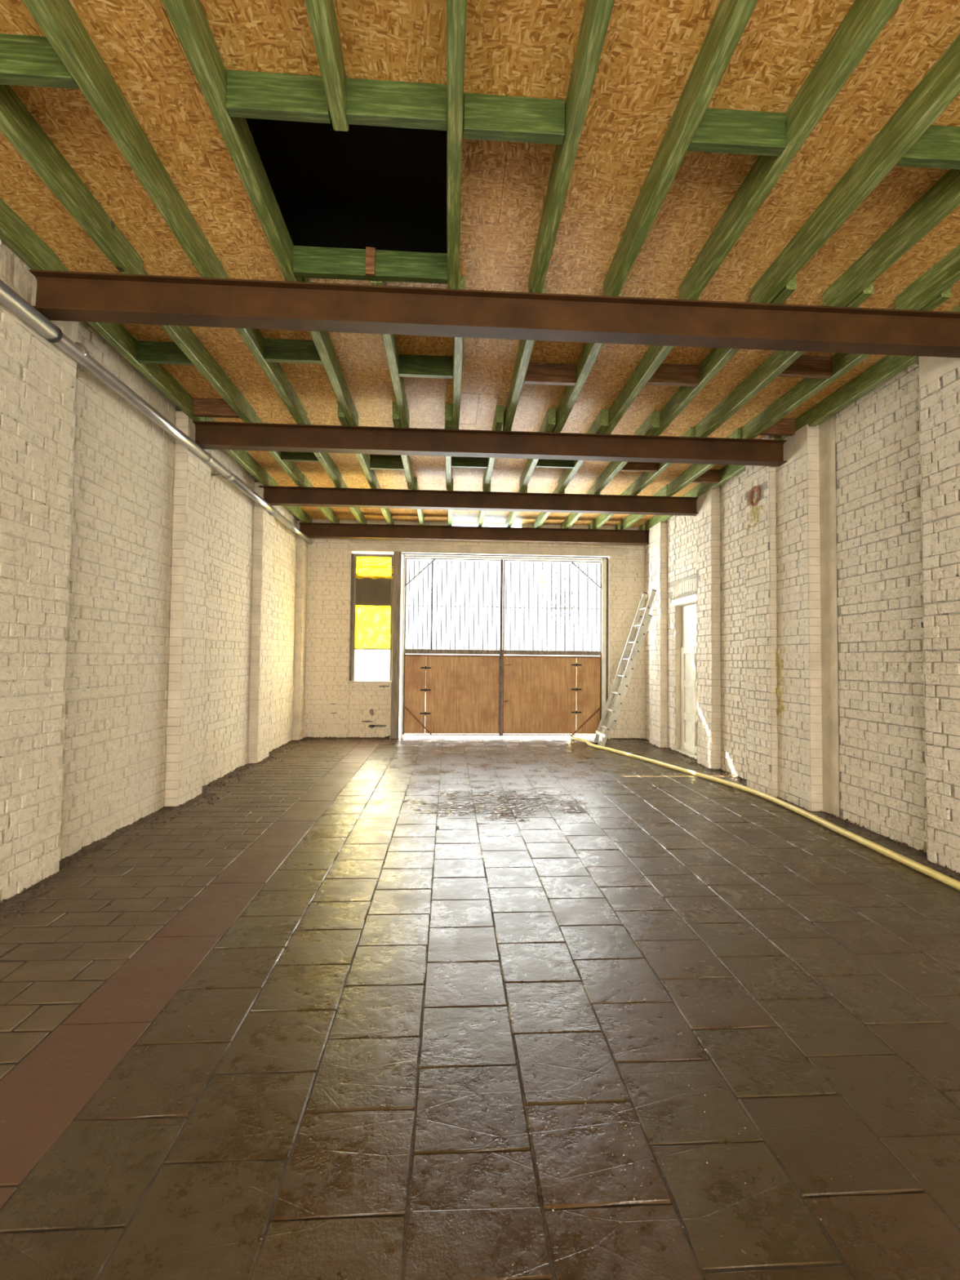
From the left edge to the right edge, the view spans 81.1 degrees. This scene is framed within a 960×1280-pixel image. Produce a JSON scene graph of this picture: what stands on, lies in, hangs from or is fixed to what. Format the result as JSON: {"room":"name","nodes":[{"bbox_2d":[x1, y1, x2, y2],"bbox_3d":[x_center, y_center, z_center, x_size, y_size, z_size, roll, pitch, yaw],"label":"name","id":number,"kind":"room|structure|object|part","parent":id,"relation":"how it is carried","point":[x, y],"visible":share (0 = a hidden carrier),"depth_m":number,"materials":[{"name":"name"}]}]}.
{"room":"warehouse","nodes":[
{"label":"warehouse","id":0,"kind":"room"},
{"bbox_2d":[0,239,308,902],"bbox_3d":[-2.639,-0.499,2.216,0.439,3.706,13.880,1,-2,-3],"label":"wall","id":1,"kind":"structure","parent":0,"point":[153,612],"depth_m":4.06,"materials":[{"name":"brick"}]},
{"bbox_2d":[0,279,312,544],"bbox_3d":[-2.422,-1.774,2.260,0.206,0.149,13.660,1,-2,-3],"label":"drain pipe","id":2,"kind":"object","parent":1,"relation":"attached to","point":[9,298],"visible":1,"depth_m":3.71,"materials":[{"name":"grey metal"}]},
{"bbox_2d":[296,519,645,738],"bbox_3d":[-0.079,-0.236,9.258,6.287,3.705,0.069,1,-2,-3],"label":"wall","id":3,"kind":"structure","parent":0,"point":[335,707],"depth_m":9.12,"materials":[{"name":"brick"}]},
{"bbox_2d":[347,553,393,683],"bbox_3d":[-1.776,-0.356,9.153,0.705,2.108,0.086,1,-2,-3],"label":"window","id":4,"kind":"structure","parent":3,"relation":"in","point":[371,575],"depth_m":9.17,"materials":[{"name":"yellow glass"}]},
{"bbox_3d":[-2.091,-0.373,9.146,0.035,2.080,0.060,1,-2,-3],"label":"frame","id":5,"kind":"part","parent":4,"relation":"part of","materials":[{"name":"brown wood"}]},
{"bbox_3d":[-1.787,0.681,9.118,0.704,0.033,0.086,1,-2,-3],"label":"sill","id":6,"kind":"part","parent":4,"relation":"part of","materials":[{"name":"paint"}]},
{"bbox_3d":[-1.758,0.411,9.155,0.570,0.510,0.003,1,-2,-3],"label":"pane","id":7,"kind":"part","parent":4,"relation":"part of","materials":[{"name":"white glass"}]},
{"bbox_2d":[391,551,401,738],"bbox_3d":[-1.362,0.080,9.136,0.133,3.033,0.096,1,-2,-3],"label":"post","id":8,"kind":"object","parent":3,"relation":"attached to","point":[397,591],"visible":1,"depth_m":9.09,"materials":[{"name":"brown metal"}]},
{"bbox_2d":[447,522,523,527],"bbox_3d":[0.083,-1.859,9.320,1.260,0.145,0.050,1,-2,-3],"label":"window","id":9,"kind":"structure","parent":3,"relation":"in","point":[453,524],"depth_m":9.33,"materials":[{"name":"white glass"}]},
{"bbox_2d":[347,542,623,556],"bbox_3d":[0.130,-1.491,9.293,4.565,0.146,0.092,1,-2,-3],"label":"lintel","id":10,"kind":"object","parent":3,"relation":"attached to","point":[352,546],"visible":1,"depth_m":9.25,"materials":[{"name":"paint"}]},
{"bbox_2d":[400,552,610,738],"bbox_3d":[0.427,0.105,9.235,3.465,3.020,0.088,1,-2,-3],"label":"door","id":11,"kind":"structure","parent":3,"relation":"in","point":[468,607],"depth_m":9.26,"materials":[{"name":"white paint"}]},
{"bbox_3d":[-1.253,0.096,9.152,0.030,3.000,0.050,1,-2,-3],"label":"frame","id":12,"kind":"part","parent":11,"relation":"part of","materials":[{"name":"white paint"}]},
{"bbox_3d":[-1.063,0.881,9.158,0.345,1.285,0.018,1,-2,-3],"label":"panel","id":13,"kind":"part","parent":11,"relation":"part of","materials":[{"name":"brown wood"}]},
{"bbox_3d":[-0.797,-0.588,9.208,0.014,1.480,0.010,1,-2,-3],"label":"glazing rod","id":14,"kind":"part","parent":11,"relation":"part of","materials":[{"name":"white wood"}]},
{"bbox_3d":[-0.459,1.545,9.162,1.583,0.020,0.028,1,-2,-3],"label":"rail","id":15,"kind":"part","parent":11,"relation":"part of","materials":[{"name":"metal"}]},
{"bbox_3d":[-0.446,0.257,9.203,1.583,0.027,0.034,1,-2,-3],"label":"rail","id":16,"kind":"part","parent":11,"relation":"part of","materials":[{"name":"wood"}]},
{"bbox_3d":[-0.446,0.193,9.208,1.583,0.080,0.031,1,-2,-3],"label":"rail","id":17,"kind":"part","parent":11,"relation":"part of","materials":[{"name":"grey metal"}]},
{"bbox_3d":[-0.438,-0.554,9.228,1.547,0.014,0.014,1,-2,-3],"label":"glazing rod","id":18,"kind":"part","parent":11,"relation":"part of","materials":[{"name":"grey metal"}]},
{"bbox_3d":[-0.280,0.890,9.201,1.220,1.285,0.018,1,-2,-3],"label":"panel","id":19,"kind":"part","parent":11,"relation":"part of","materials":[{"name":"brown wood"}]},
{"bbox_3d":[0.407,-1.354,9.284,3.265,0.030,0.035,1,-2,-3],"label":"frame","id":20,"kind":"part","parent":11,"relation":"part of","materials":[{"name":"white paint"}]},
{"bbox_3d":[0.986,0.905,9.270,1.219,1.285,0.018,1,-2,-3],"label":"panel","id":21,"kind":"part","parent":11,"relation":"part of","materials":[{"name":"brown wood"}]},
{"bbox_3d":[1.183,1.565,9.252,1.642,0.020,0.028,1,-2,-3],"label":"rail","id":22,"kind":"part","parent":11,"relation":"part of","materials":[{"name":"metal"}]},
{"bbox_3d":[1.204,-0.529,9.318,1.606,0.014,0.014,1,-2,-3],"label":"glazing rod","id":23,"kind":"part","parent":11,"relation":"part of","materials":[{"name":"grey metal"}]},
{"bbox_3d":[1.196,0.277,9.293,1.642,0.027,0.034,1,-2,-3],"label":"rail","id":24,"kind":"part","parent":11,"relation":"part of","materials":[{"name":"wood"}]},
{"bbox_3d":[1.197,0.212,9.298,1.643,0.079,0.026,1,-2,-3],"label":"rail","id":25,"kind":"part","parent":11,"relation":"part of","materials":[{"name":"grey metal"}]},
{"bbox_3d":[1.529,-0.560,9.335,0.014,1.480,0.010,1,-2,-3],"label":"glazing rod","id":26,"kind":"part","parent":11,"relation":"part of","materials":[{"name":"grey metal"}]},
{"bbox_3d":[1.799,0.915,9.315,0.403,1.285,0.018,1,-2,-3],"label":"panel","id":27,"kind":"part","parent":11,"relation":"part of","materials":[{"name":"brown wood"}]},
{"bbox_3d":[2.057,0.135,9.333,0.070,3.000,0.050,1,-2,-3],"label":"frame","id":28,"kind":"part","parent":11,"relation":"part of","materials":[{"name":"white paint"}]},
{"bbox_3d":[2.142,0.136,9.338,0.030,3.000,0.050,1,-2,-3],"label":"frame","id":29,"kind":"part","parent":11,"relation":"part of","materials":[{"name":"white paint"}]},
{"bbox_2d":[0,736,959,1279],"bbox_3d":[0.324,1.435,2.445,6.387,0.104,14.140,1,-2,-3],"label":"floor","id":30,"kind":"structure","parent":0,"point":[132,1147],"depth_m":1.94,"materials":[{"name":"tile"}]},
{"bbox_2d":[0,737,316,919],"bbox_3d":[-2.511,1.420,4.669,0.405,0.038,8.689,1,-2,-3],"label":"dirt","id":31,"kind":"object","parent":30,"relation":"on","point":[28,897],"visible":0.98,"depth_m":3.76,"materials":[{"name":"brown soil"}]},
{"bbox_2d":[297,735,390,742],"bbox_3d":[-2.167,1.555,8.811,1.470,0.054,0.524,1,-2,-3],"label":"dirt","id":32,"kind":"object","parent":30,"relation":"on","point":[385,738],"visible":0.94,"depth_m":8.99,"materials":[{"name":"brown soil"}]},
{"bbox_2d":[5,834,822,1265],"bbox_3d":[-0.253,1.392,2.935,4.944,0.003,3.627,1,-2,-3],"label":"grit","id":33,"kind":"object","parent":30,"relation":"on","point":[553,1210],"visible":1,"depth_m":1.53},
{"bbox_2d":[592,589,656,746],"bbox_3d":[2.186,0.425,8.504,0.855,2.367,0.520,1,-2,-3],"label":"ladder","id":34,"kind":"object","parent":30,"relation":"on","point":[643,624],"visible":0.99,"depth_m":8.37,"materials":[{"name":"metal"}]},
{"bbox_3d":[2.231,0.485,8.680,0.622,1.695,0.024,1,-2,-3],"label":"rail","id":35,"kind":"part","parent":34,"relation":"part of","materials":[{"name":"metal"}]},
{"bbox_3d":[2.249,0.474,8.350,0.622,1.695,0.024,1,-2,-3],"label":"rail","id":36,"kind":"part","parent":34,"relation":"part of","materials":[{"name":"metal"}]},
{"bbox_2d":[610,737,648,741],"bbox_3d":[2.436,1.621,9.115,0.553,0.035,0.403,1,-2,-3],"label":"dirt","id":37,"kind":"object","parent":30,"relation":"on","point":[617,739],"visible":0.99,"depth_m":9.25,"materials":[{"name":"brown soil"}]},
{"bbox_2d":[568,735,959,890],"bbox_3d":[2.431,1.469,5.072,0.673,0.048,8.739,1,-2,-8],"label":"hose","id":38,"kind":"object","parent":30,"relation":"on","point":[945,879],"visible":1,"depth_m":4.51,"materials":[{"name":"yellow rubber"}]},
{"bbox_2d":[639,737,959,878],"bbox_3d":[2.836,1.485,4.952,0.329,0.035,8.690,1,-2,-3],"label":"dirt","id":39,"kind":"object","parent":30,"relation":"on","point":[926,862],"visible":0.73,"depth_m":4.36,"materials":[{"name":"brown soil"}]},
{"bbox_2d":[0,0,959,530],"bbox_3d":[0.374,-2.293,2.336,6.387,0.552,14.070,1,-2,-3],"label":"ceiling","id":40,"kind":"structure","parent":0,"point":[783,152],"depth_m":2.72,"materials":[{"name":"brown wood"}]},
{"bbox_2d":[298,522,648,544],"bbox_3d":[-0.044,-1.692,8.956,5.569,0.211,0.115,1,-2,-3],"label":"steel beam","id":41,"kind":"structure","parent":40,"relation":"attached to","point":[312,530],"depth_m":8.94,"materials":[{"name":"brown metal"}]},
{"bbox_2d":[258,485,698,515],"bbox_3d":[0.059,-1.754,7.095,5.569,0.211,0.115,1,-2,-3],"label":"steel beam","id":42,"kind":"structure","parent":40,"relation":"attached to","point":[273,495],"depth_m":7.08,"materials":[{"name":"brown metal"}]},
{"bbox_2d":[192,421,786,466],"bbox_3d":[0.162,-1.816,5.214,5.569,0.211,0.115,1,-2,-3],"label":"steel beam","id":43,"kind":"structure","parent":40,"relation":"attached to","point":[211,435],"depth_m":5.20,"materials":[{"name":"brown metal"}]},
{"bbox_2d":[29,269,959,358],"bbox_3d":[0.270,-1.881,3.265,5.569,0.211,0.115,1,-2,-3],"label":"steel beam","id":44,"kind":"structure","parent":40,"relation":"attached to","point":[61,295],"depth_m":3.24,"materials":[{"name":"brown metal"}]},
{"bbox_2d":[644,355,959,873],"bbox_3d":[3.247,-0.429,2.538,0.586,3.706,13.880,1,-2,-3],"label":"wall","id":45,"kind":"structure","parent":0,"point":[824,583],"depth_m":4.71,"materials":[{"name":"brick"}]},
{"bbox_2d":[675,603,697,759],"bbox_3d":[2.904,0.543,7.683,0.115,2.090,0.830,1,-2,-3],"label":"door","id":46,"kind":"structure","parent":45,"relation":"in","point":[688,651],"depth_m":7.86,"materials":[{"name":"white paint"}]},
{"bbox_3d":[2.893,1.573,7.648,0.115,0.030,0.830,1,-2,-3],"label":"sill","id":47,"kind":"part","parent":46,"relation":"part of","materials":[{"name":"white paint"}]},
{"bbox_3d":[2.951,0.534,7.686,0.020,2.070,0.830,1,-2,-3],"label":"panel","id":48,"kind":"part","parent":46,"relation":"part of","materials":[{"name":"white paint"}]},
{"bbox_3d":[2.934,0.139,7.698,0.020,0.100,0.650,1,-2,-3],"label":"rail","id":49,"kind":"part","parent":46,"relation":"part of","materials":[{"name":"white paint"}]},
{"bbox_3d":[2.930,0.609,7.682,0.020,0.100,0.650,1,-2,-3],"label":"rail","id":50,"kind":"part","parent":46,"relation":"part of","materials":[{"name":"white paint"}]},
{"bbox_3d":[2.925,1.068,7.666,0.020,0.100,0.650,1,-2,-3],"label":"rail","id":51,"kind":"part","parent":46,"relation":"part of","materials":[{"name":"white paint"}]},
{"bbox_3d":[2.921,1.488,7.652,0.020,0.100,0.650,1,-2,-3],"label":"rail","id":52,"kind":"part","parent":46,"relation":"part of","materials":[{"name":"white paint"}]},
{"label":"outside","id":53,"kind":"structure","parent":0,"visible":0},
{"bbox_2d":[399,686,600,737],"bbox_3d":[1.012,1.977,17.682,32.000,0.100,16.690,1,-2,-3],"label":"ground","id":54,"kind":"structure","parent":53,"point":[400,698],"depth_m":9.62,"materials":[{"name":"white concrete"}]},
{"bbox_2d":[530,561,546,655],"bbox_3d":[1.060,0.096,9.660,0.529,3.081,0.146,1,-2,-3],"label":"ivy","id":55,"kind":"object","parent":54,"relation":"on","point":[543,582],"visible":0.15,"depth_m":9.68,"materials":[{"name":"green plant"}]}
]}

